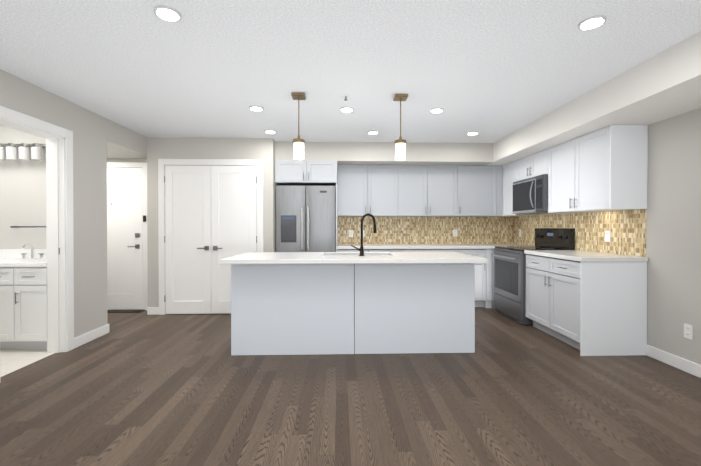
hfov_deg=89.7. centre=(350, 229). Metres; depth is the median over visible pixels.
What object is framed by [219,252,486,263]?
island countertop
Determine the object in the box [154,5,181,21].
recessed light
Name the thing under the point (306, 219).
fridge
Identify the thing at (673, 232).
wall
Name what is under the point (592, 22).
recessed light
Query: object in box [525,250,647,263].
countertop
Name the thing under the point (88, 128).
wall
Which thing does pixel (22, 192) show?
wall
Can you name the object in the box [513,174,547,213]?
over-the-range microwave
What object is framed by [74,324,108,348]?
baseboard
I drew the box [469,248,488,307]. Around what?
base cabinet
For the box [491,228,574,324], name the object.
range
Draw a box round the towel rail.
[10,226,45,227]
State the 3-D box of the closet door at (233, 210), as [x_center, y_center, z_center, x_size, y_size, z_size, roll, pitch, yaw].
[-1.580,0.142,4.774,0.620,2.008,0.078,0,0,-2]
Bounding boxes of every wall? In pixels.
[0,69,107,337]
[0,125,46,248]
[107,119,146,158]
[107,159,146,309]
[147,137,278,313]
[337,216,493,244]
[519,108,700,364]
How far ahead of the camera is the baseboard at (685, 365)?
2.99 m
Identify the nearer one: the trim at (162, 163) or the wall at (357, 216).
the trim at (162, 163)
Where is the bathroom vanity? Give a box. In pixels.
[0,249,47,349]
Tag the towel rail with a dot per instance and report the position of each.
(27, 226)
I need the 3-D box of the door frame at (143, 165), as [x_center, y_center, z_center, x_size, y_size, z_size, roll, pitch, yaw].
[-3.390,0.103,5.014,1.010,2.105,0.030,0,0,-2]
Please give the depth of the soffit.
3.33 m
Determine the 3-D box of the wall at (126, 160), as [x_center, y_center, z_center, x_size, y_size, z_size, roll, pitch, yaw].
[-3.728,-0.045,5.077,1.930,2.400,0.120,0,0,-2]
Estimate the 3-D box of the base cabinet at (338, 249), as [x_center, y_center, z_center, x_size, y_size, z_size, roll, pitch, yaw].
[0.280,0.718,5.389,0.956,0.870,0.617,0,0,-2]
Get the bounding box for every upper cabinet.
[275,160,338,186]
[335,165,402,216]
[403,165,462,216]
[463,166,498,216]
[499,166,502,216]
[503,161,539,216]
[515,149,546,180]
[547,125,647,212]
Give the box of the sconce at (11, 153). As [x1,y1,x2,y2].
[0,143,45,160]
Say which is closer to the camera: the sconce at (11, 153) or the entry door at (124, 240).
the sconce at (11, 153)
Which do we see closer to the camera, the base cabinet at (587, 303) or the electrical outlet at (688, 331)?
the electrical outlet at (688, 331)
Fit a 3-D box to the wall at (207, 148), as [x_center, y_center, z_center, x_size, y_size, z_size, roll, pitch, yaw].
[-1.924,-0.046,5.290,1.690,2.400,0.970,0,0,-2]
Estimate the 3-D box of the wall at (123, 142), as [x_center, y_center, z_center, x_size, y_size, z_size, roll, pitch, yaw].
[-3.723,-1.120,4.460,1.960,0.240,1.100,0,0,-2]
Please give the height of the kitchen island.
0.870 m
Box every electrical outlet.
[605,231,609,241]
[684,323,692,339]
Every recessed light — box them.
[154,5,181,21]
[249,106,263,110]
[265,130,275,133]
[340,107,353,111]
[367,131,377,133]
[430,108,443,112]
[467,131,478,134]
[578,15,606,30]
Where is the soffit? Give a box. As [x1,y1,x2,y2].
[275,31,700,165]
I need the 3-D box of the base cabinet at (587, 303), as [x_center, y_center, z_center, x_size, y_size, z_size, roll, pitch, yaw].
[2.419,0.730,3.745,0.621,0.870,0.982,0,0,-2]
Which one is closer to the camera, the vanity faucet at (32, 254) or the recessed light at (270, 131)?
the vanity faucet at (32, 254)
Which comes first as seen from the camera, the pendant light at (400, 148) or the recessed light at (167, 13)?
the recessed light at (167, 13)
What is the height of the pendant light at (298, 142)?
0.584 m
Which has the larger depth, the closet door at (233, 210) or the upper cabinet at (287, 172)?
the upper cabinet at (287, 172)
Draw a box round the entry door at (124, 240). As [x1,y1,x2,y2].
[107,168,142,309]
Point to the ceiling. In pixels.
(491, 71)
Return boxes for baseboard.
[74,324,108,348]
[646,344,700,377]
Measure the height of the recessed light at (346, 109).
0.013 m
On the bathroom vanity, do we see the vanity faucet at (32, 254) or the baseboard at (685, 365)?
the vanity faucet at (32, 254)
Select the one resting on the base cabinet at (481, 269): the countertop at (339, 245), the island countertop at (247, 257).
the countertop at (339, 245)
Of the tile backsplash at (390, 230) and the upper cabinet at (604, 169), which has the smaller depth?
the upper cabinet at (604, 169)
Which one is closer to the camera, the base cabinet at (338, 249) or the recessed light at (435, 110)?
the recessed light at (435, 110)
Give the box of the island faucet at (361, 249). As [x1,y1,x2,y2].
[351,213,376,255]
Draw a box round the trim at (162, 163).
[158,159,262,314]
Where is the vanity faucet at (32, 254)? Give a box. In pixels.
[21,244,46,259]
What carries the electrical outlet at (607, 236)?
attached to the tile backsplash at (626, 229)
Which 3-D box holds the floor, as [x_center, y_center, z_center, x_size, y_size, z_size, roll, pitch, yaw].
[-0.804,1.210,1.568,7.610,0.060,8.600,0,0,-2]
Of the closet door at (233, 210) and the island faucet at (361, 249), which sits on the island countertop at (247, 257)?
the island faucet at (361, 249)
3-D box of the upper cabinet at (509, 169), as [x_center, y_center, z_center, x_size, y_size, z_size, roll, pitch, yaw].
[2.509,-0.587,5.202,0.347,0.772,0.418,0,0,-2]
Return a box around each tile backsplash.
[338,217,513,243]
[514,209,645,256]
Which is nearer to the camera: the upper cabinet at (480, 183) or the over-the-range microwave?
the over-the-range microwave
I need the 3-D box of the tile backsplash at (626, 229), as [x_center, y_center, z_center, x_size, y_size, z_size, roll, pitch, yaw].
[2.705,0.026,4.520,0.006,0.444,2.490,0,0,-2]
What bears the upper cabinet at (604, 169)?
attached to the wall at (673, 232)
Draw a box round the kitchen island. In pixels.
[231,264,474,354]
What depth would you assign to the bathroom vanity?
3.34 m
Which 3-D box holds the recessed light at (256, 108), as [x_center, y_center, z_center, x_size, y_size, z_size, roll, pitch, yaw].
[-0.957,-1.227,3.590,0.140,0.013,0.140,0,0,-2]
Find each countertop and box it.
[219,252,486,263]
[337,244,528,247]
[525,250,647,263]
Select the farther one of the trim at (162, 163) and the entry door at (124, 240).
the entry door at (124, 240)
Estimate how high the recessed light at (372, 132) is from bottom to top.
0.013 m
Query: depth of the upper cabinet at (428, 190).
5.38 m
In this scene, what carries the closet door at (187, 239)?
in the wall at (207, 148)
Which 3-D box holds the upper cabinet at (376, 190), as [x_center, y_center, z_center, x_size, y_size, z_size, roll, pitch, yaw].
[0.285,-0.590,5.515,0.976,0.772,0.347,0,0,-2]
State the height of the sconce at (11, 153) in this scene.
0.185 m
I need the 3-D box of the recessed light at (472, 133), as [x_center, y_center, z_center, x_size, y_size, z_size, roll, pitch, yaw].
[1.576,-1.234,4.544,0.140,0.013,0.140,0,0,-2]
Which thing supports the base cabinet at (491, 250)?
on the floor
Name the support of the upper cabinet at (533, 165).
attached to the wall at (673, 232)
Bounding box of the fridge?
[276,186,335,251]
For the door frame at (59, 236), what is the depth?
3.33 m
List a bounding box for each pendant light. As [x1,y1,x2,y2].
[291,92,305,159]
[393,94,407,159]
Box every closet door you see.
[164,165,210,313]
[211,166,256,312]
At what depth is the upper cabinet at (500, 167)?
5.41 m
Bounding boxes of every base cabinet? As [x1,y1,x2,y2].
[337,248,404,251]
[405,248,468,254]
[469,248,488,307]
[489,248,524,307]
[526,256,647,355]
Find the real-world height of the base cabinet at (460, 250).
0.870 m
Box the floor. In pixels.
[0,307,700,465]
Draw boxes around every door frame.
[0,105,73,382]
[107,162,147,309]
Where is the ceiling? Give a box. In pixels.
[0,0,700,142]

